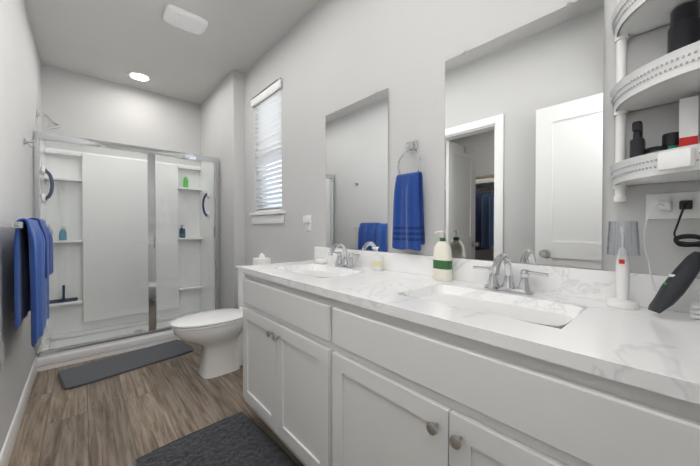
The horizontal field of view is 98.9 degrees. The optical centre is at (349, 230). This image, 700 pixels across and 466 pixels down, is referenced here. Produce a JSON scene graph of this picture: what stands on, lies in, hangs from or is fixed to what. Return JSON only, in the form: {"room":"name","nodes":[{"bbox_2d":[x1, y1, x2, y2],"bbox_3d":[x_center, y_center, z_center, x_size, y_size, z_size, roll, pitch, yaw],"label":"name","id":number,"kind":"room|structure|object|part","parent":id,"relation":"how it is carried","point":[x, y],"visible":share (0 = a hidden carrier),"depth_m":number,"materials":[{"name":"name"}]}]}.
{"room":"bathroom","nodes":[
{"label":"bathroom","id":0,"kind":"room"},
{"bbox_2d":[0,0,41,450],"bbox_3d":[-1.591,-0.223,1.260,0.120,2.680,4.430,-1,1,-42],"label":"wall","id":1,"kind":"structure","parent":0,"point":[20,88],"depth_m":1.68,"materials":[{"name":"paint"}]},
{"bbox_2d":[0,342,3,371],"bbox_3d":[-0.386,0.109,0.155,0.185,2.018,0.810,-1,1,-42],"label":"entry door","id":2,"kind":"structure","parent":1,"relation":"in","point":[1,355],"depth_m":0.46,"materials":[{"name":"white"}]},
{"bbox_2d":[0,356,37,465],"bbox_3d":[-1.916,1.050,1.742,0.012,0.125,1.570,-1,1,-42],"label":"baseboard","id":3,"kind":"structure","parent":1,"relation":"attached to","point":[9,441],"depth_m":1.59,"materials":[{"name":"white wood"}]},
{"bbox_2d":[0,218,52,346],"bbox_3d":[-1.742,0.255,1.633,0.138,0.650,1.080,-1,1,-42],"label":"towel rail","id":4,"kind":"object","parent":1,"relation":"attached to","point":[33,254],"visible":1,"depth_m":1.53,"materials":[{"name":"blue fabric"}]},
{"bbox_2d":[14,218,48,346],"bbox_3d":[-1.739,0.261,1.649,0.096,0.642,0.621,-1,1,-42],"label":"bath towel","id":5,"kind":"object","parent":4,"relation":"hanging from","point":[31,242],"depth_m":1.52,"materials":[{"name":"blue fabric"}]},
{"bbox_2d":[24,137,36,147],"bbox_3d":[-2.132,-0.581,2.000,0.057,0.060,0.040,-1,1,-42],"label":"robe hook","id":6,"kind":"object","parent":1,"relation":"attached to","point":[26,141],"visible":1,"depth_m":1.99,"materials":[{"name":"silver metal"}]},
{"bbox_2d":[37,110,60,129],"bbox_3d":[-2.597,-0.945,2.586,0.148,0.145,0.098,-1,1,-42],"label":"shower head","id":7,"kind":"object","parent":1,"relation":"attached to","point":[51,125],"visible":1,"depth_m":2.58},
{"bbox_2d":[41,64,200,165],"bbox_3d":[-2.454,-0.246,3.377,1.406,2.680,0.120,-1,1,-42],"label":"wall","id":8,"kind":"structure","parent":0,"point":[79,105],"depth_m":3.23,"materials":[{"name":"paint"}]},
{"bbox_2d":[8,340,303,465],"bbox_3d":[-1.615,1.147,1.255,3.456,0.060,4.430,-1,1,-42],"label":"floor","id":9,"kind":"structure","parent":0,"point":[127,418],"depth_m":1.82,"materials":[{"name":"wood"}]},
{"bbox_2d":[37,311,201,371],"bbox_3d":[-2.168,1.047,3.070,1.402,0.100,0.738,-1,1,-42],"label":"shower base","id":10,"kind":"object","parent":9,"relation":"on","point":[52,361],"visible":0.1,"depth_m":2.81,"materials":[{"name":"white plastic"}]},
{"bbox_2d":[33,131,219,356],"bbox_3d":[-1.958,0.108,2.823,1.402,1.781,0.066,-1,1,-42],"label":"shower door","id":11,"kind":"structure","parent":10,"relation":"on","point":[151,153],"depth_m":2.84,"materials":[{"name":"clear glass"}]},
{"bbox_2d":[40,140,213,350],"bbox_3d":[-2.204,0.114,3.100,1.402,1.815,0.628,-1,1,-42],"label":"shower surround","id":12,"kind":"object","parent":10,"relation":"on","point":[133,221],"depth_m":3.19,"materials":[{"name":"white plastic"}]},
{"bbox_3d":[-2.648,-0.398,2.627,0.074,0.324,0.083,-1,1,-42],"label":"shower grab handle","id":13,"kind":"part","parent":12,"relation":"part of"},
{"bbox_2d":[59,225,66,239],"bbox_3d":[-2.782,0.023,2.905,0.060,0.150,0.040,-1,1,-42],"label":"spray bottle","id":14,"kind":"object","parent":12,"relation":"on","point":[62,234],"depth_m":2.89,"materials":[{"name":"teal plastic"}]},
{"bbox_2d":[49,285,77,303],"bbox_3d":[-2.793,0.617,2.920,0.200,0.161,0.041,-1,1,-42],"label":"squeegee","id":15,"kind":"object","parent":12,"relation":"on","point":[62,299],"depth_m":2.92,"materials":[{"name":"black plastic"}]},
{"bbox_2d":[179,225,185,237],"bbox_3d":[-2.007,0.015,3.588,0.057,0.151,0.037,-1,1,-42],"label":"bottle","id":16,"kind":"object","parent":12,"relation":"on","point":[182,235],"depth_m":3.57,"materials":[{"name":"blue plastic"}]},
{"bbox_2d":[183,177,187,187],"bbox_3d":[-1.981,-0.578,3.612,0.052,0.135,0.034,-1,1,-42],"label":"shampoo bottle","id":17,"kind":"object","parent":12,"relation":"on","point":[185,183],"depth_m":3.60,"materials":[{"name":"green plastic"}]},
{"bbox_3d":[-1.676,-0.292,3.467,0.074,0.324,0.083,-1,1,-42],"label":"shower grab handle","id":18,"kind":"part","parent":12,"relation":"part of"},
{"bbox_2d":[57,339,194,389],"bbox_3d":[-1.834,1.095,2.518,0.400,0.014,0.880,1,1,39],"label":"area rug","id":19,"kind":"object","parent":9,"relation":"on","point":[86,374],"visible":1,"depth_m":2.43,"materials":[{"name":"grey fabric"}]},
{"bbox_2d":[170,264,252,378],"bbox_3d":[-1.005,0.712,2.402,0.760,0.785,0.450,-1,1,-42],"label":"toilet","id":20,"kind":"object","parent":9,"relation":"on","point":[217,335],"visible":0.6,"depth_m":2.27,"materials":[{"name":"white ceramic"}]},
{"bbox_2d":[253,253,270,264],"bbox_3d":[-0.737,0.255,2.502,0.110,0.125,0.110,-1,1,-42],"label":"tissue box","id":21,"kind":"object","parent":20,"relation":"on","point":[262,259],"visible":0.79,"depth_m":2.47,"materials":[{"name":"white plastic"}]},
{"bbox_2d":[135,412,298,465],"bbox_3d":[-0.546,1.098,1.316,0.584,0.036,0.874,-1,1,-42],"label":"area rug","id":22,"kind":"object","parent":9,"relation":"on","point":[240,439],"visible":1,"depth_m":1.48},
{"bbox_2d":[239,270,314,465],"bbox_3d":[-0.128,0.680,1.585,0.545,0.868,0.911,-1,1,-42],"label":"base cabinet","id":23,"kind":"object","parent":9,"relation":"on","point":[279,317],"depth_m":1.39,"materials":[{"name":"white wood"}]},
{"bbox_2d":[315,290,699,465],"bbox_3d":[0.428,0.687,0.960,0.545,0.868,1.037,-1,1,-42],"label":"base cabinet","id":24,"kind":"object","parent":9,"relation":"on","point":[401,359],"depth_m":0.72,"materials":[{"name":"white wood"}]},
{"bbox_2d":[239,260,699,397],"bbox_3d":[0.165,0.233,1.245,0.552,0.030,1.820,-1,1,-42],"label":"countertop","id":25,"kind":"structure","parent":24,"relation":"on","point":[662,349],"depth_m":0.77,"materials":[{"name":"white stone"}]},
{"bbox_2d":[314,259,327,262],"bbox_3d":[-0.186,0.199,1.920,0.064,0.020,0.100,-1,1,-42],"label":"soap dish","id":26,"kind":"object","parent":25,"relation":"on","point":[320,260],"visible":1,"depth_m":1.89,"materials":[{"name":"white ceramic"}]},
{"bbox_2d":[328,243,360,267],"bbox_3d":[-0.062,0.142,1.723,0.152,0.138,0.253,-1,1,-42],"label":"faucet","id":27,"kind":"object","parent":25,"relation":"on","point":[347,261],"visible":1,"depth_m":1.72,"materials":[{"name":"silver metal"}]},
{"bbox_2d":[372,247,382,270],"bbox_3d":[0.141,0.151,1.582,0.044,0.124,0.061,-1,1,-42],"label":"soap pump","id":28,"kind":"object","parent":25,"relation":"on","point":[377,261],"visible":1,"depth_m":1.57,"materials":[{"name":"white plastic"}]},
{"bbox_2d":[433,231,451,280],"bbox_3d":[0.401,0.109,1.297,0.055,0.214,0.083,-1,1,-42],"label":"lotion bottle","id":29,"kind":"object","parent":25,"relation":"on","point":[442,262],"visible":0.98,"depth_m":1.27,"materials":[{"name":"white plastic"}]},
{"bbox_2d":[473,253,548,294],"bbox_3d":[0.537,0.150,1.051,0.152,0.138,0.253,-1,1,-42],"label":"faucet","id":30,"kind":"object","parent":25,"relation":"on","point":[509,285],"visible":1,"depth_m":1.05,"materials":[{"name":"silver metal"}]},
{"bbox_2d":[606,220,640,309],"bbox_3d":[0.787,0.096,0.864,0.077,0.250,0.075,-1,1,-42],"label":"electric toothbrush","id":31,"kind":"object","parent":25,"relation":"on","point":[621,300],"visible":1,"depth_m":0.85,"materials":[{"name":"white plastic"}]},
{"bbox_2d":[643,200,699,310],"bbox_3d":[0.869,0.070,0.807,0.068,0.299,0.114,-1,1,-42],"label":"cord","id":32,"kind":"object","parent":25,"relation":"on","point":[683,205],"visible":0.92,"depth_m":0.80,"materials":[{"name":"black plastic"}]},
{"bbox_2d":[648,251,699,313],"bbox_3d":[0.825,0.132,0.758,0.083,0.158,0.100,-1,1,-42],"label":"hair clipper","id":33,"kind":"object","parent":25,"relation":"on","point":[675,285],"visible":1,"depth_m":0.75,"materials":[{"name":"grey plastic"}]},
{"bbox_2d":[690,300,699,319],"bbox_3d":[0.905,0.204,0.744,0.065,0.037,0.079,-1,1,-42],"label":"stack","id":34,"kind":"object","parent":25,"relation":"on","point":[694,309],"visible":1,"depth_m":0.75,"materials":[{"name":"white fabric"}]},
{"bbox_2d":[25,0,320,103],"bbox_3d":[-1.615,-1.592,1.224,3.456,0.060,4.430,-1,1,-42],"label":"ceiling","id":35,"kind":"structure","parent":0,"point":[115,41],"depth_m":2.46,"materials":[{"name":"paint"}]},
{"bbox_2d":[127,71,150,80],"bbox_3d":[-2.162,-1.575,3.074,0.204,0.012,0.204,-1,1,-42],"label":"recessed light","id":36,"kind":"object","parent":35,"relation":"in","point":[139,76],"visible":0.98,"depth_m":3.06,"materials":[{"name":"white"}]},
{"bbox_2d":[163,4,207,34],"bbox_3d":[-1.226,-1.557,2.234,0.280,0.029,0.220,-1,1,-42],"label":"ceiling vent","id":37,"kind":"object","parent":35,"relation":"in","point":[180,18],"visible":0.98,"depth_m":2.20,"materials":[{"name":"white plastic"}]},
{"bbox_2d":[201,70,244,308],"bbox_3d":[-1.474,-0.248,3.507,0.230,2.680,1.230,-1,1,-42],"label":"wall","id":38,"kind":"structure","parent":0,"point":[222,124],"depth_m":3.06,"materials":[{"name":"paint"}]},
{"bbox_2d":[244,0,699,277],"bbox_3d":[0.040,-0.230,1.889,0.120,2.680,3.200,-1,1,-42],"label":"wall","id":39,"kind":"structure","parent":0,"point":[323,59],"depth_m":1.54,"materials":[{"name":"paint"}]},
{"bbox_2d":[249,211,285,223],"bbox_3d":[-0.724,-0.108,2.683,0.103,0.098,0.640,-1,1,-42],"label":"window sill","id":40,"kind":"structure","parent":39,"relation":"attached to","point":[269,217],"depth_m":2.61,"materials":[{"name":"white wood"}]},
{"bbox_2d":[262,141,281,207],"bbox_3d":[-0.673,-0.684,2.722,0.030,1.046,0.516,-1,1,-42],"label":"window","id":41,"kind":"structure","parent":39,"relation":"in","point":[276,205],"depth_m":2.79,"materials":[{"name":"white glass"}]},
{"bbox_2d":[251,77,282,212],"bbox_3d":[-0.732,-0.703,2.669,0.072,1.081,0.560,-1,1,-42],"label":"window blinds","id":42,"kind":"object","parent":41,"relation":"attached to","point":[266,102],"visible":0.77,"depth_m":2.66,"materials":[{"name":"white plastic"}]},
{"bbox_2d":[303,215,311,230],"bbox_3d":[-0.313,-0.053,2.166,0.038,0.116,0.072,-1,1,-42],"label":"electrical outlet plate","id":43,"kind":"object","parent":39,"relation":"attached to","point":[307,219],"visible":1,"depth_m":2.16,"materials":[{"name":"white plastic"}]},
{"bbox_2d":[326,88,388,251],"bbox_3d":[0.020,-0.325,1.810,0.009,0.890,0.550,-1,1,-42],"label":"mirror","id":44,"kind":"object","parent":39,"relation":"attached to","point":[357,175],"visible":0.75,"depth_m":1.77,"materials":[{"name":"grey mirror"}]},
{"bbox_2d":[392,141,424,250],"bbox_3d":[0.288,-0.171,1.462,0.074,0.535,0.163,-1,1,-42],"label":"towel ring","id":45,"kind":"object","parent":39,"relation":"attached to","point":[408,232],"visible":1,"depth_m":1.43,"materials":[{"name":"blue fabric"}]},
{"bbox_2d":[315,246,699,313],"bbox_3d":[0.364,0.168,1.421,0.020,0.096,1.820,-1,1,-42],"label":"backsplash","id":46,"kind":"structure","parent":39,"relation":"attached to","point":[577,282],"depth_m":1.03,"materials":[{"name":"white stone"}]},
{"bbox_2d":[445,0,604,268],"bbox_3d":[0.612,-0.317,1.145,0.009,0.890,0.550,-1,1,-42],"label":"mirror","id":47,"kind":"object","parent":39,"relation":"attached to","point":[524,108],"visible":0.98,"depth_m":1.09,"materials":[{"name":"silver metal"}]},
{"bbox_2d":[610,0,699,201],"bbox_3d":[0.798,-0.480,0.751,0.248,0.793,0.248,-1,1,-42],"label":"corner shelf","id":48,"kind":"object","parent":39,"relation":"attached to","point":[671,77],"visible":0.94,"depth_m":0.79,"materials":[{"name":"white plastic"}]},
{"bbox_2d":[630,121,645,157],"bbox_3d":[0.802,-0.219,0.835,0.050,0.160,0.030,-1,1,-42],"label":"spray bottle","id":49,"kind":"object","parent":48,"relation":"on","point":[637,144],"visible":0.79,"depth_m":0.82,"materials":[{"name":"black plastic"}]},
{"bbox_2d":[645,146,667,153],"bbox_3d":[0.840,-0.182,0.820,0.049,0.087,0.049,-1,1,-42],"label":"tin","id":50,"kind":"object","parent":48,"relation":"on","point":[653,149],"visible":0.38,"depth_m":0.80,"materials":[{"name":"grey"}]},
{"bbox_2d":[662,132,678,148],"bbox_3d":[0.861,-0.199,0.803,0.038,0.120,0.038,-1,1,-42],"label":"jar","id":51,"kind":"object","parent":48,"relation":"on","point":[670,140],"visible":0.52,"depth_m":0.79,"materials":[{"name":"black plastic"}]},
{"bbox_2d":[658,148,695,170],"bbox_3d":[0.725,-0.157,0.666,0.020,0.040,0.056,0,1,-18],"label":"box","id":52,"kind":"object","parent":48,"relation":"on","point":[678,159],"visible":0.96,"depth_m":0.66,"materials":[{"name":"white cardboard"}]},
{"bbox_2d":[667,1,699,53],"bbox_3d":[0.857,-0.463,0.767,0.061,0.210,0.061,-1,1,-42],"label":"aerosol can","id":53,"kind":"object","parent":48,"relation":"on","point":[684,30],"visible":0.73,"depth_m":0.75,"materials":[{"name":"black metal"}]},
{"bbox_2d":[679,95,698,146],"bbox_3d":[0.877,-0.238,0.776,0.041,0.200,0.033,-1,1,-42],"label":"box","id":54,"kind":"object","parent":48,"relation":"on","point":[688,118],"visible":0.45,"depth_m":0.76,"materials":[{"name":"white cardboard"}]},
{"bbox_2d":[645,191,699,218],"bbox_3d":[0.899,-0.068,0.828,0.006,0.072,0.116,-1,1,-42],"label":"electrical outlet plate","id":55,"kind":"object","parent":39,"relation":"attached to","point":[674,211],"visible":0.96,"depth_m":0.83,"materials":[{"name":"white plastic"}]}
]}

